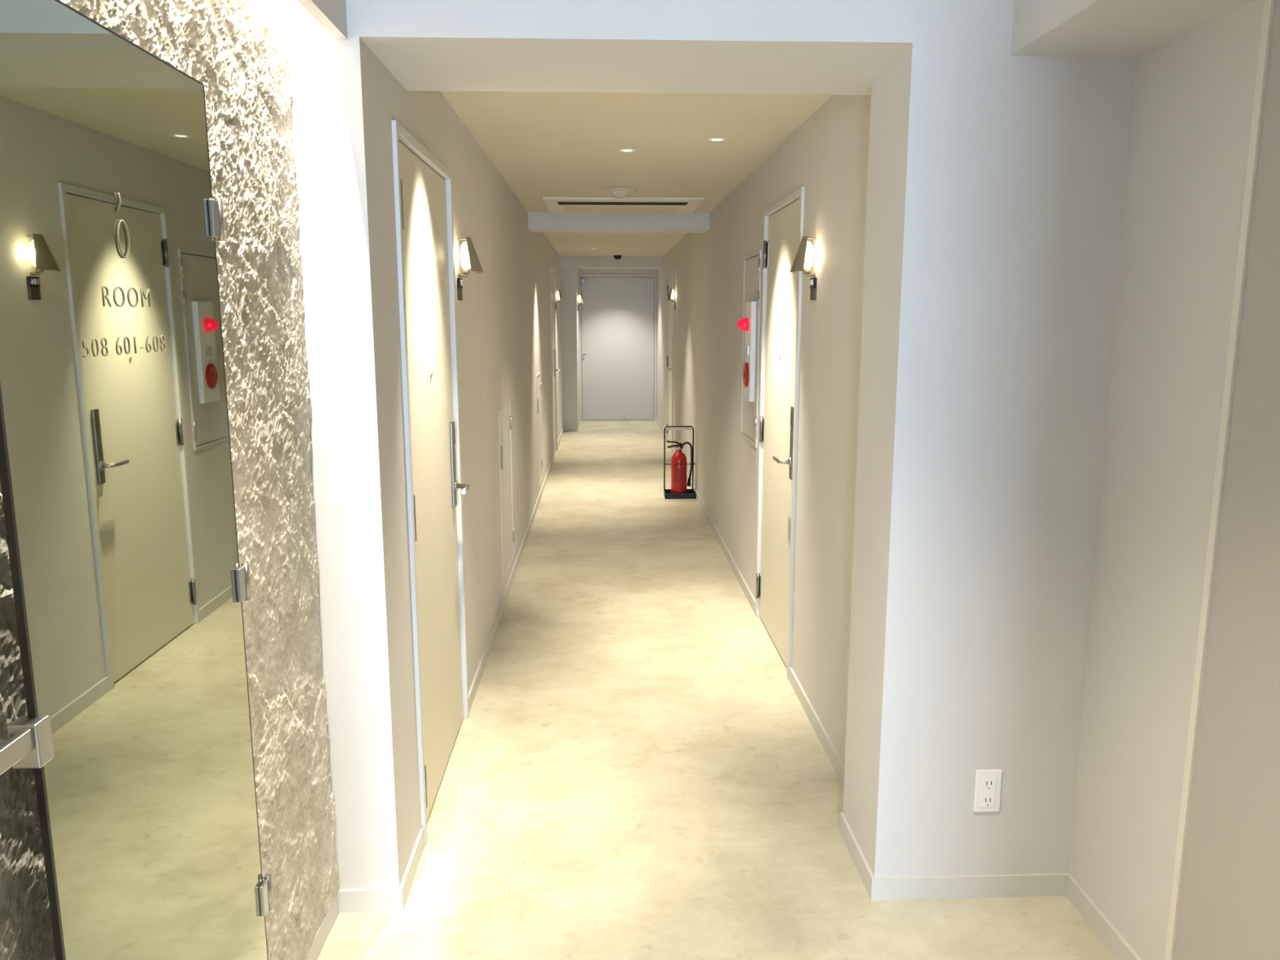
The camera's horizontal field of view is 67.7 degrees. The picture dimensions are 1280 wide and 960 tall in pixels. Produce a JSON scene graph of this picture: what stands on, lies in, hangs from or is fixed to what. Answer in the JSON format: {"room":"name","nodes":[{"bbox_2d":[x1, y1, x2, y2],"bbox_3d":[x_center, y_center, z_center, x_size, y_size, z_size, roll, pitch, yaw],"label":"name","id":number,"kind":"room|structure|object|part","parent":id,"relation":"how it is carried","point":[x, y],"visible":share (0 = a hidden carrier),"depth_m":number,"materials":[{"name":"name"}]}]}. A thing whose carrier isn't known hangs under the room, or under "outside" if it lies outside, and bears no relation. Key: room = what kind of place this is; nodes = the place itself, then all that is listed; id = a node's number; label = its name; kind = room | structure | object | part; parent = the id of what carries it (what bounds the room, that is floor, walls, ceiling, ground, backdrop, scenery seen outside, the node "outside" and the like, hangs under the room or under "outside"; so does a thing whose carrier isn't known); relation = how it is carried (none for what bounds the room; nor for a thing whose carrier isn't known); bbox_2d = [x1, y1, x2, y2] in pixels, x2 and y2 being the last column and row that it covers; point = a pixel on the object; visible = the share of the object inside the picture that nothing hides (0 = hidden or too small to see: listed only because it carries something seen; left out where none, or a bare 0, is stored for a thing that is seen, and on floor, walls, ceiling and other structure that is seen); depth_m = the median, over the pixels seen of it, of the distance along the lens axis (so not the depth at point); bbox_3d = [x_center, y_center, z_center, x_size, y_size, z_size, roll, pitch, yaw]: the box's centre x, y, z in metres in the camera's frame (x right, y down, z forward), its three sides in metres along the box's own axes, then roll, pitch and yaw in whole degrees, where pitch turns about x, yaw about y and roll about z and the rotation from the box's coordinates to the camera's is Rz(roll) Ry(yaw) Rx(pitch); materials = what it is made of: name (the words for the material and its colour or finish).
{"room":"hotel corridor","nodes":[
{"label":"hotel corridor","id":0,"kind":"room"},
{"bbox_2d":[0,0,339,959],"bbox_3d":[-0.755,-0.003,1.299,0.030,2.536,2.018,0,10,-2],"label":"cladding","id":1,"kind":"object","parent":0,"point":[237,49],"depth_m":1.98,"materials":[{"name":"grey stone"}]},
{"bbox_2d":[214,198,225,240],"bbox_3d":[-0.698,-0.433,1.588,0.012,0.068,0.012,0,10,-2],"label":"hinge","id":2,"kind":"object","parent":1,"relation":"attached to","point":[220,201],"depth_m":1.58,"materials":[{"name":"silver metal"}]},
{"bbox_2d":[241,561,251,600],"bbox_3d":[-0.698,0.179,1.693,0.012,0.068,0.012,0,10,-2],"label":"hinge","id":3,"kind":"object","parent":1,"relation":"attached to","point":[245,563],"depth_m":1.69,"materials":[{"name":"silver metal"}]},
{"bbox_2d":[264,873,273,910],"bbox_3d":[-0.698,0.775,1.796,0.012,0.068,0.012,0,10,-2],"label":"hinge","id":4,"kind":"object","parent":1,"relation":"attached to","point":[268,876],"depth_m":1.79,"materials":[{"name":"silver metal"}]},
{"bbox_2d":[296,0,347,39],"bbox_3d":[-0.584,-0.819,-0.205,0.029,0.457,4.720,0,10,-2],"label":"soffit","id":5,"kind":"structure","parent":0,"point":[331,15],"depth_m":2.04,"materials":[{"name":"white paint"}]},
{"bbox_2d":[303,0,563,888],"bbox_3d":[-0.899,-0.896,7.538,0.120,2.300,10.580,0,10,-2],"label":"wall","id":6,"kind":"structure","parent":0,"point":[504,326],"depth_m":2.48,"materials":[{"name":"white paint"}]},
{"bbox_2d":[400,179,404,230],"bbox_3d":[-0.642,-0.735,2.551,0.017,0.130,0.017,0,10,-2],"label":"hinge knuckle","id":7,"kind":"object","parent":6,"relation":"attached to","point":[401,180],"visible":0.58,"depth_m":2.55},
{"bbox_2d":[413,494,416,541],"bbox_3d":[-0.642,0.108,2.697,0.017,0.130,0.017,0,10,-2],"label":"hinge knuckle","id":8,"kind":"object","parent":6,"relation":"attached to","point":[414,495],"visible":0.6,"depth_m":2.69},
{"bbox_2d":[424,764,427,808],"bbox_3d":[-0.642,0.911,2.836,0.017,0.130,0.017,0,10,-2],"label":"hinge knuckle","id":9,"kind":"object","parent":6,"relation":"attached to","point":[424,765],"visible":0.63,"depth_m":2.83},
{"bbox_2d":[391,120,469,844],"bbox_3d":[-0.708,-0.005,3.114,0.112,2.050,0.930,0,10,-2],"label":"frame","id":10,"kind":"object","parent":6,"relation":"attached to","point":[399,133],"visible":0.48,"depth_m":2.78,"materials":[{"name":"white paint"}]},
{"bbox_2d":[399,141,462,821],"bbox_3d":[-0.692,0.006,3.117,0.042,2.010,0.866,0,10,-2],"label":"leaf","id":11,"kind":"object","parent":6,"relation":"attached to","point":[424,233],"visible":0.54,"depth_m":3.08,"materials":[{"name":"beige paint"}]},
{"bbox_2d":[449,421,457,506],"bbox_3d":[-0.678,-0.057,3.470,0.012,0.310,0.044,0,10,-2],"label":"lock plate","id":12,"kind":"object","parent":11,"relation":"attached to","point":[452,446],"visible":1,"depth_m":3.46,"materials":[{"name":"silver metal"}]},
{"bbox_2d":[453,426,455,444],"bbox_3d":[-0.671,-0.160,3.453,0.002,0.060,0.028,0,10,-2],"label":"card reader","id":13,"kind":"object","parent":12,"relation":"attached to","point":[454,433],"visible":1,"depth_m":3.45,"materials":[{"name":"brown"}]},
{"bbox_2d":[454,480,457,491],"bbox_3d":[-0.670,0.022,3.484,0.006,0.040,0.040,0,10,-2],"label":"rosette","id":14,"kind":"object","parent":12,"relation":"attached to","point":[456,482],"visible":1,"depth_m":3.47,"materials":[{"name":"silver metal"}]},
{"bbox_2d":[456,483,470,494],"bbox_3d":[-0.644,0.032,3.430,0.057,0.018,0.129,0,10,-2],"label":"lever","id":15,"kind":"object","parent":12,"relation":"attached to","point":[465,486],"visible":1,"depth_m":3.46,"materials":[{"name":"silver metal"}]},
{"bbox_2d":[457,236,483,300],"bbox_3d":[-0.641,-0.798,3.615,0.094,0.233,0.142,0,10,-2],"label":"wall sconce","id":16,"kind":"object","parent":6,"relation":"attached to","point":[468,257],"visible":1,"depth_m":3.59,"materials":[{"name":"brown"}]},
{"bbox_3d":[-0.683,-0.746,3.622,0.012,0.038,0.064,0,10,-2],"label":"number plate","id":17,"kind":"part","parent":16,"relation":"part of","materials":[{"name":"black metal"}]},
{"bbox_3d":[-0.684,-0.706,3.629,0.010,0.045,0.064,0,10,-2],"label":"mount plate","id":18,"kind":"part","parent":16,"relation":"part of","materials":[{"name":"brown metal"}]},
{"bbox_3d":[-0.670,-0.778,3.617,0.038,0.018,0.012,0,10,-2],"label":"arm","id":19,"kind":"part","parent":16,"relation":"part of","materials":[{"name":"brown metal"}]},
{"bbox_3d":[-0.657,-0.849,3.606,0.044,0.101,0.044,0,10,-2],"label":"bulb","id":20,"kind":"part","parent":16,"relation":"part of","materials":[{"name":"beige glass"}]},
{"bbox_3d":[-0.623,-0.850,3.607,0.058,0.128,0.142,0,10,-2],"label":"lamp shade","id":21,"kind":"part","parent":16,"relation":"part of","materials":[{"name":"brown metal"}]},
{"bbox_2d":[398,426,563,911],"bbox_3d":[-0.835,0.207,7.727,0.009,0.062,10.589,0,10,-2],"label":"baseboard","id":22,"kind":"structure","parent":6,"relation":"attached to","point":[404,889],"depth_m":4.17,"materials":[{"name":"grey paint"}]},
{"bbox_2d":[498,400,514,584],"bbox_3d":[-0.766,0.047,5.371,0.049,0.940,0.620,0,10,-2],"label":"access hatch","id":23,"kind":"object","parent":6,"relation":"attached to","point":[504,412],"visible":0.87,"depth_m":5.37,"materials":[{"name":"beige metal"}]},
{"bbox_3d":[-0.738,-0.119,5.097,0.007,0.120,0.035,0,10,-2],"label":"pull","id":24,"kind":"part","parent":23,"relation":"part of","materials":[{"name":"silver metal"}]},
{"bbox_2d":[536,372,542,487],"bbox_3d":[-0.876,-0.436,8.167,0.049,0.940,0.500,0,10,-2],"label":"access hatch","id":25,"kind":"object","parent":6,"relation":"attached to","point":[538,376],"visible":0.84,"depth_m":8.19,"materials":[{"name":"beige paint"}]},
{"bbox_2d":[549,266,557,461],"bbox_3d":[-1.000,-1.286,10.529,0.112,2.050,0.850,0,10,-2],"label":"frame","id":26,"kind":"object","parent":6,"relation":"attached to","point":[551,268],"visible":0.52,"depth_m":10.77,"materials":[{"name":"white paint"}]},
{"bbox_2d":[551,271,555,453],"bbox_3d":[-0.983,-1.274,10.532,0.042,2.010,0.786,0,10,-2],"label":"leaf","id":27,"kind":"object","parent":6,"relation":"attached to","point":[552,273],"visible":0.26,"depth_m":10.70,"materials":[{"name":"beige paint"}]},
{"bbox_2d":[554,349,555,376],"bbox_3d":[-0.969,-1.330,10.845,0.012,0.310,0.044,0,10,-2],"label":"lock plate","id":28,"kind":"object","parent":27,"relation":"attached to","point":[554,349],"visible":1,"depth_m":10.82,"materials":[{"name":"silver metal"}]},
{"bbox_2d":[555,289,563,310],"bbox_3d":[-0.935,-2.088,11.079,0.094,0.233,0.142,0,10,-2],"label":"wall sconce","id":29,"kind":"object","parent":6,"relation":"attached to","point":[558,296],"visible":1,"depth_m":11.05,"materials":[{"name":"brown"}]},
{"bbox_3d":[-0.950,-2.138,11.069,0.044,0.101,0.044,0,10,-2],"label":"bulb","id":30,"kind":"part","parent":29,"relation":"part of","materials":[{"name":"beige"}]},
{"bbox_3d":[-0.917,-2.139,11.070,0.058,0.128,0.142,0,10,-2],"label":"lamp shade","id":31,"kind":"part","parent":29,"relation":"part of","materials":[{"name":"brown metal"}]},
{"bbox_2d":[560,268,579,431],"bbox_3d":[-1.030,-1.907,13.391,0.320,2.300,1.300,0,10,-2],"label":"wall","id":32,"kind":"structure","parent":0,"point":[569,277],"depth_m":12.79,"materials":[{"name":"white paint"}]},
{"bbox_2d":[577,293,584,311],"bbox_3d":[-0.821,-2.463,13.252,0.094,0.233,0.142,0,10,-2],"label":"wall sconce","id":33,"kind":"object","parent":32,"relation":"attached to","point":[580,297],"visible":1,"depth_m":13.23,"materials":[{"name":"brown"}]},
{"bbox_2d":[577,268,657,420],"bbox_3d":[-0.425,-2.032,14.114,1.585,2.300,0.120,0,10,-2],"label":"wall","id":34,"kind":"structure","parent":0,"point":[581,271],"depth_m":13.90,"materials":[{"name":"white paint"}]},
{"bbox_2d":[581,277,653,419],"bbox_3d":[-0.325,-1.923,14.069,1.060,2.080,0.014,0,10,-2],"label":"leaf","id":35,"kind":"object","parent":34,"relation":"attached to","point":[617,313],"visible":1,"depth_m":14.06,"materials":[{"name":"grey paint"}]},
{"bbox_2d":[577,274,657,420],"bbox_3d":[-0.325,-1.937,14.064,1.140,2.130,0.020,0,10,-2],"label":"frame","id":36,"kind":"object","parent":34,"relation":"attached to","point":[579,275],"visible":0.95,"depth_m":13.99,"materials":[{"name":"grey metal"}]},
{"bbox_2d":[440,91,832,256],"bbox_3d":[-0.206,-2.262,8.335,1.585,0.120,11.500,0,10,-2],"label":"ceiling","id":37,"kind":"structure","parent":0,"point":[541,144],"depth_m":4.25,"materials":[{"name":"beige paint"}]},
{"bbox_2d":[560,256,663,268],"bbox_3d":[-0.369,-2.850,12.518,1.345,0.145,0.250,0,10,-2],"label":"beam","id":38,"kind":"structure","parent":37,"relation":"attached to","point":[566,262],"depth_m":12.40,"materials":[{"name":"white paint"}]},
{"bbox_2d":[613,255,622,259],"bbox_3d":[-0.284,-2.839,12.193,0.100,0.055,0.100,0,10,-2],"label":"sensor","id":39,"kind":"object","parent":37,"relation":"attached to","point":[616,257],"visible":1,"depth_m":12.16,"materials":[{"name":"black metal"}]},
{"bbox_2d":[527,211,709,232],"bbox_3d":[-0.161,-1.947,7.223,1.345,0.122,0.300,0,10,-2],"label":"beam","id":40,"kind":"structure","parent":37,"relation":"attached to","point":[538,221],"depth_m":7.08,"materials":[{"name":"white paint"}]},
{"bbox_2d":[604,187,636,197],"bbox_3d":[-0.119,-1.745,5.828,0.200,0.044,0.200,0,10,-2],"label":"smoke detector","id":41,"kind":"object","parent":37,"relation":"attached to","point":[617,192],"visible":1,"depth_m":5.78,"materials":[{"name":"white plastic"}]},
{"bbox_2d":[542,196,703,213],"bbox_3d":[-0.124,-1.886,6.575,1.040,0.021,0.880,0,10,-2],"label":"air conditioner","id":42,"kind":"object","parent":37,"relation":"in","point":[555,205],"depth_m":6.47,"materials":[{"name":"white plastic"}]},
{"bbox_2d":[618,148,635,151],"bbox_3d":[-0.058,-1.520,4.407,0.076,0.004,0.076,0,10,-2],"label":"recessed light","id":43,"kind":"object","parent":37,"relation":"in","point":[622,149],"visible":1,"depth_m":4.40,"materials":[{"name":"white plastic"}]},
{"bbox_2d":[707,137,725,141],"bbox_3d":[0.333,-1.473,4.136,0.076,0.004,0.076,0,10,-2],"label":"recessed light","id":44,"kind":"object","parent":37,"relation":"in","point":[710,139],"visible":1,"depth_m":4.13,"materials":[{"name":"white plastic"}]},
{"bbox_2d":[282,0,1137,889],"bbox_3d":[0.163,-0.254,2.588,2.217,2.720,0.530,0,10,-2],"label":"wall","id":45,"kind":"structure","parent":0,"point":[997,179],"depth_m":2.37,"materials":[{"name":"white paint"}]},
{"bbox_2d":[0,0,270,959],"bbox_3d":[-0.718,0.298,1.397,0.068,1.797,0.630,0,10,-2],"label":"mirror","id":46,"kind":"object","parent":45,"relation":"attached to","point":[120,465],"depth_m":1.27,"materials":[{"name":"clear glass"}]},
{"bbox_2d":[0,715,53,775],"bbox_3d":[-0.707,0.300,1.038,0.082,0.052,0.096,0,10,-2],"label":"door handle","id":47,"kind":"object","parent":46,"relation":"attached to","point":[28,744],"visible":1,"depth_m":1.06,"materials":[{"name":"silver metal"}]},
{"bbox_2d":[116,192,121,211],"bbox_3d":[-0.689,-0.367,1.263,0.002,0.025,0.012,0,10,-2],"label":"emblem stroke","id":48,"kind":"object","parent":46,"relation":"attached to","point":[118,193],"visible":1,"depth_m":1.26,"materials":[{"name":"beige metal"}]},
{"bbox_2d":[117,219,129,257],"bbox_3d":[-0.689,-0.322,1.275,0.002,0.050,0.030,0,10,-2],"label":"ring","id":49,"kind":"object","parent":46,"relation":"attached to","point":[120,220],"visible":1,"depth_m":1.27,"materials":[{"name":"beige metal"}]},
{"bbox_2d":[83,335,165,357],"bbox_3d":[-0.690,-0.181,1.287,0.001,0.023,0.225,0,10,-2],"label":"lettering numbers","id":50,"kind":"object","parent":46,"relation":"attached to","point":[94,339],"visible":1,"depth_m":1.27},
{"bbox_2d":[102,286,151,306],"bbox_3d":[-0.691,-0.246,1.288,0.001,0.027,0.128,0,10,-2],"label":"lettering","id":51,"kind":"object","parent":46,"relation":"attached to","point":[142,291],"depth_m":1.28},
{"bbox_3d":[-0.696,0.299,1.391,0.009,1.797,0.614,0,10,-2],"label":"glass edge","id":52,"kind":"part","parent":46,"relation":"part of","materials":[{"name":"clear glass"}]},
{"bbox_3d":[-0.729,-0.430,1.573,0.068,0.060,0.036,0,10,-2],"label":"hinge","id":53,"kind":"part","parent":46,"relation":"part of","materials":[{"name":"silver metal"}]},
{"bbox_3d":[-0.729,0.182,1.678,0.068,0.060,0.036,0,10,-2],"label":"hinge","id":54,"kind":"part","parent":46,"relation":"part of","materials":[{"name":"silver metal"}]},
{"bbox_3d":[-0.729,0.777,1.781,0.068,0.060,0.036,0,10,-2],"label":"hinge","id":55,"kind":"part","parent":46,"relation":"part of","materials":[{"name":"silver metal"}]},
{"bbox_2d":[337,888,399,912],"bbox_3d":[-0.724,1.107,2.514,0.180,0.062,0.009,0,10,-2],"label":"baseboard","id":56,"kind":"structure","parent":45,"relation":"attached to","point":[378,900],"depth_m":2.51,"materials":[{"name":"grey paint"}]},
{"bbox_2d":[839,812,1070,900],"bbox_3d":[0.884,1.068,2.743,0.541,0.062,0.349,0,10,-2],"label":"baseboard","id":57,"kind":"structure","parent":45,"relation":"attached to","point":[953,886],"depth_m":2.57,"materials":[{"name":"grey paint"}]},
{"bbox_2d":[973,768,1002,812],"bbox_3d":[0.922,0.823,2.530,0.070,0.120,0.010,0,10,-2],"label":"wall outlet","id":58,"kind":"object","parent":45,"relation":"attached to","point":[988,784],"visible":1,"depth_m":2.53,"materials":[{"name":"white plastic"}]},
{"bbox_2d":[317,420,1116,959],"bbox_3d":[0.071,0.571,6.093,2.600,0.100,17.000,0,10,-2],"label":"floor","id":59,"kind":"structure","parent":0,"point":[636,769],"depth_m":3.13,"materials":[{"name":"concrete"}]},
{"bbox_2d":[663,426,695,498],"bbox_3d":[0.341,-0.153,8.213,0.260,0.606,0.200,0,10,-2],"label":"stand","id":60,"kind":"object","parent":59,"relation":"on","point":[691,494],"visible":0.95,"depth_m":8.25,"materials":[{"name":"black metal"}]},
{"bbox_3d":[0.337,-0.445,8.253,0.240,0.028,0.003,0,10,-2],"label":"sign plate","id":61,"kind":"part","parent":60,"relation":"part of","materials":[{"name":"beige plastic"}]},
{"bbox_2d":[666,440,693,493],"bbox_3d":[0.338,-0.102,8.221,0.225,0.484,0.137,0,10,-2],"label":"fire extinguisher","id":62,"kind":"object","parent":60,"relation":"on","point":[678,472],"depth_m":8.17,"materials":[{"name":"red metal"}]},
{"bbox_2d":[663,488,695,498],"bbox_3d":[0.341,0.121,8.260,0.260,0.050,0.200,0,10,-2],"label":"tray","id":63,"kind":"object","parent":60,"relation":"on","point":[691,494],"depth_m":8.16,"materials":[{"name":"black metal"}]},
{"bbox_2d":[656,94,871,765],"bbox_3d":[0.533,-1.045,8.402,0.120,2.300,11.540,0,10,-2],"label":"wall","id":64,"kind":"structure","parent":0,"point":[827,155],"depth_m":3.75,"materials":[{"name":"beige paint"}]},
{"bbox_2d":[666,269,673,444],"bbox_3d":[0.404,-1.419,11.298,0.112,2.050,0.900,0,10,-2],"label":"frame","id":65,"kind":"object","parent":64,"relation":"attached to","point":[671,272],"visible":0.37,"depth_m":11.55,"materials":[{"name":"white paint"}]},
{"bbox_2d":[667,273,672,445],"bbox_3d":[0.387,-1.407,11.299,0.042,2.010,0.836,0,10,-2],"label":"leaf","id":66,"kind":"object","parent":64,"relation":"attached to","point":[670,277],"visible":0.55,"depth_m":11.41,"materials":[{"name":"beige paint"}]},
{"bbox_2d":[666,288,675,310],"bbox_3d":[0.342,-1.977,10.437,0.094,0.233,0.142,0,10,-2],"label":"wall sconce","id":67,"kind":"object","parent":64,"relation":"attached to","point":[671,295],"visible":1,"depth_m":10.41,"materials":[{"name":"brown"}]},
{"bbox_3d":[0.323,-2.028,10.427,0.058,0.128,0.142,0,10,-2],"label":"lamp shade","id":68,"kind":"part","parent":67,"relation":"part of","materials":[{"name":"brown metal"}]},
{"bbox_3d":[0.357,-2.027,10.429,0.044,0.101,0.044,0,10,-2],"label":"bulb","id":69,"kind":"part","parent":67,"relation":"part of","materials":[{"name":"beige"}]},
{"bbox_2d":[737,250,761,447],"bbox_3d":[0.580,-0.709,5.160,0.138,1.000,0.562,0,10,-2],"label":"cabinet","id":70,"kind":"object","parent":64,"relation":"attached to","point":[749,324],"visible":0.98,"depth_m":5.03,"materials":[{"name":"beige metal"}]},
{"bbox_2d":[737,317,748,331],"bbox_3d":[0.543,-0.823,5.059,0.058,0.072,0.072,0,10,-2],"label":"lamp","id":71,"kind":"object","parent":70,"relation":"attached to","point":[743,323],"depth_m":5.03,"materials":[{"name":"red plastic"}]},
{"bbox_3d":[0.586,-0.685,5.084,0.028,0.520,0.200,0,10,-2],"label":"alarm plate","id":72,"kind":"part","parent":70,"relation":"part of","materials":[{"name":"white plastic"}]},
{"bbox_2d":[656,416,844,788],"bbox_3d":[0.468,0.058,8.590,0.009,0.062,11.540,0,10,-2],"label":"baseboard","id":73,"kind":"structure","parent":64,"relation":"attached to","point":[833,757],"depth_m":3.92,"materials":[{"name":"grey paint"}]},
{"bbox_2d":[755,573,759,598],"bbox_3d":[0.610,0.547,4.940,0.017,0.130,0.017,0,10,-2],"label":"hinge knuckle","id":74,"kind":"object","parent":64,"relation":"attached to","point":[757,574],"visible":1,"depth_m":4.93},
{"bbox_2d":[759,416,763,442],"bbox_3d":[0.610,-0.256,4.802,0.017,0.130,0.017,0,10,-2],"label":"hinge knuckle","id":75,"kind":"object","parent":64,"relation":"attached to","point":[761,428],"visible":1,"depth_m":4.79},
{"bbox_2d":[763,240,767,268],"bbox_3d":[0.610,-1.099,4.656,0.017,0.130,0.017,0,10,-2],"label":"hinge knuckle","id":76,"kind":"object","parent":64,"relation":"attached to","point":[765,242],"visible":1,"depth_m":4.65},
{"bbox_2d":[759,198,799,667],"bbox_3d":[0.659,-0.213,4.387,0.042,2.010,0.836,0,10,-2],"label":"leaf","id":77,"kind":"object","parent":64,"relation":"attached to","point":[784,224],"visible":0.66,"depth_m":4.38,"materials":[{"name":"beige paint"}]},
{"bbox_2d":[789,406,794,479],"bbox_3d":[0.645,-0.156,4.048,0.012,0.310,0.044,0,10,-2],"label":"lock plate","id":78,"kind":"object","parent":77,"relation":"attached to","point":[792,407],"visible":0.74,"depth_m":4.03,"materials":[{"name":"silver metal"}]},
{"bbox_2d":[772,455,789,463],"bbox_3d":[0.610,-0.087,4.114,0.057,0.018,0.129,0,10,-2],"label":"lever","id":79,"kind":"object","parent":78,"relation":"attached to","point":[775,458],"visible":1,"depth_m":4.06,"materials":[{"name":"silver metal"}]},
{"bbox_2d":[790,411,792,426],"bbox_3d":[0.638,-0.260,4.029,0.002,0.060,0.028,0,10,-2],"label":"card reader","id":80,"kind":"object","parent":78,"relation":"attached to","point":[791,412],"visible":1,"depth_m":4.02,"materials":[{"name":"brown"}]},
{"bbox_2d":[755,186,804,679],"bbox_3d":[0.676,-0.225,4.385,0.112,2.050,0.900,0,10,-2],"label":"frame","id":81,"kind":"object","parent":64,"relation":"attached to","point":[798,193],"visible":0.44,"depth_m":4.08,"materials":[{"name":"white paint"}]},
{"bbox_2d":[759,575,761,597],"bbox_3d":[0.620,0.547,4.939,0.003,0.110,0.052,0,10,-2],"label":"hinge leaf","id":82,"kind":"object","parent":81,"relation":"attached to","point":[760,575],"depth_m":4.92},
{"bbox_2d":[762,417,764,440],"bbox_3d":[0.620,-0.256,4.800,0.003,0.110,0.052,0,10,-2],"label":"hinge leaf","id":83,"kind":"object","parent":81,"relation":"attached to","point":[763,418],"depth_m":4.78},
{"bbox_2d":[766,242,768,266],"bbox_3d":[0.620,-1.098,4.655,0.003,0.110,0.052,0,10,-2],"label":"hinge leaf","id":84,"kind":"object","parent":81,"relation":"attached to","point":[767,247],"depth_m":4.63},
{"bbox_2d":[790,235,817,300],"bbox_3d":[0.611,-0.793,3.584,0.094,0.233,0.142,0,10,-2],"label":"wall sconce","id":85,"kind":"object","parent":64,"relation":"attached to","point":[803,260],"visible":1,"depth_m":3.56,"materials":[{"name":"brown metal"}]},
{"bbox_3d":[0.593,-0.845,3.574,0.058,0.128,0.142,0,10,-2],"label":"lamp shade","id":86,"kind":"part","parent":85,"relation":"part of","materials":[{"name":"brown metal"}]},
{"bbox_3d":[0.626,-0.843,3.576,0.044,0.101,0.044,0,10,-2],"label":"bulb","id":87,"kind":"part","parent":85,"relation":"part of","materials":[{"name":"beige glass"}]},
{"bbox_3d":[0.639,-0.773,3.588,0.038,0.018,0.012,0,10,-2],"label":"arm","id":88,"kind":"part","parent":85,"relation":"part of","materials":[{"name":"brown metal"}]},
{"bbox_3d":[0.653,-0.701,3.601,0.010,0.045,0.064,0,10,-2],"label":"mount plate","id":89,"kind":"part","parent":85,"relation":"part of","materials":[{"name":"brown metal"}]},
{"bbox_3d":[0.652,-0.742,3.594,0.012,0.038,0.064,0,10,-2],"label":"number plate","id":90,"kind":"part","parent":85,"relation":"part of","materials":[{"name":"black metal"}]},
{"bbox_2d":[1010,0,1254,57],"bbox_3d":[1.066,-0.982,0.796,0.300,0.476,2.820,0,10,-2],"label":"soffit","id":91,"kind":"structure","parent":0,"point":[1040,28],"depth_m":2.02,"materials":[{"name":"white paint"}]},
{"bbox_2d":[1069,0,1264,959],"bbox_3d":[1.313,0.235,0.051,0.120,2.620,4.720,0,10,-2],"label":"wall","id":92,"kind":"structure","parent":0,"point":[1194,91],"depth_m":2.15,"materials":[{"name":"beige paint"}]},
{"bbox_2d":[1065,875,1141,959],"bbox_3d":[1.166,1.134,2.360,0.009,0.062,0.451,0,10,-2],"label":"baseboard","id":93,"kind":"structure","parent":92,"relation":"attached to","point":[1108,934],"depth_m":2.42,"materials":[{"name":"grey paint"}]},
{"bbox_2d":[1173,0,1279,959],"bbox_3d":[1.222,0.348,0.791,0.006,2.144,2.345,0,10,-2],"label":"wall panel","id":94,"kind":"object","parent":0,"point":[1229,903],"depth_m":1.85,"materials":[{"name":"beige paint"}]},
{"bbox_3d":[-0.783,0.248,-0.029,0.120,2.620,4.720,0,10,-2],"label":"wall","id":95,"kind":"structure","parent":0,"visible":0},
{"bbox_2d":[304,894,337,959],"bbox_3d":[-0.765,1.280,1.517,0.020,0.062,2.011,0,10,-2],"label":"baseboard","id":96,"kind":"structure","parent":95,"relation":"attached to","point":[320,938],"depth_m":2.38,"materials":[{"name":"grey paint"}]},
{"bbox_3d":[0.752,0.327,-0.483,1.042,2.620,0.120,0,10,-2],"label":"wall","id":97,"kind":"structure","parent":0,"visible":0},
{"bbox_2d":[1164,0,1274,959],"bbox_3d":[1.173,0.147,1.956,0.012,2.144,0.020,0,10,-2],"label":"trim","id":98,"kind":"structure","parent":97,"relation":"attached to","point":[1268,11],"depth_m":1.92,"materials":[{"name":"beige"}]}
]}

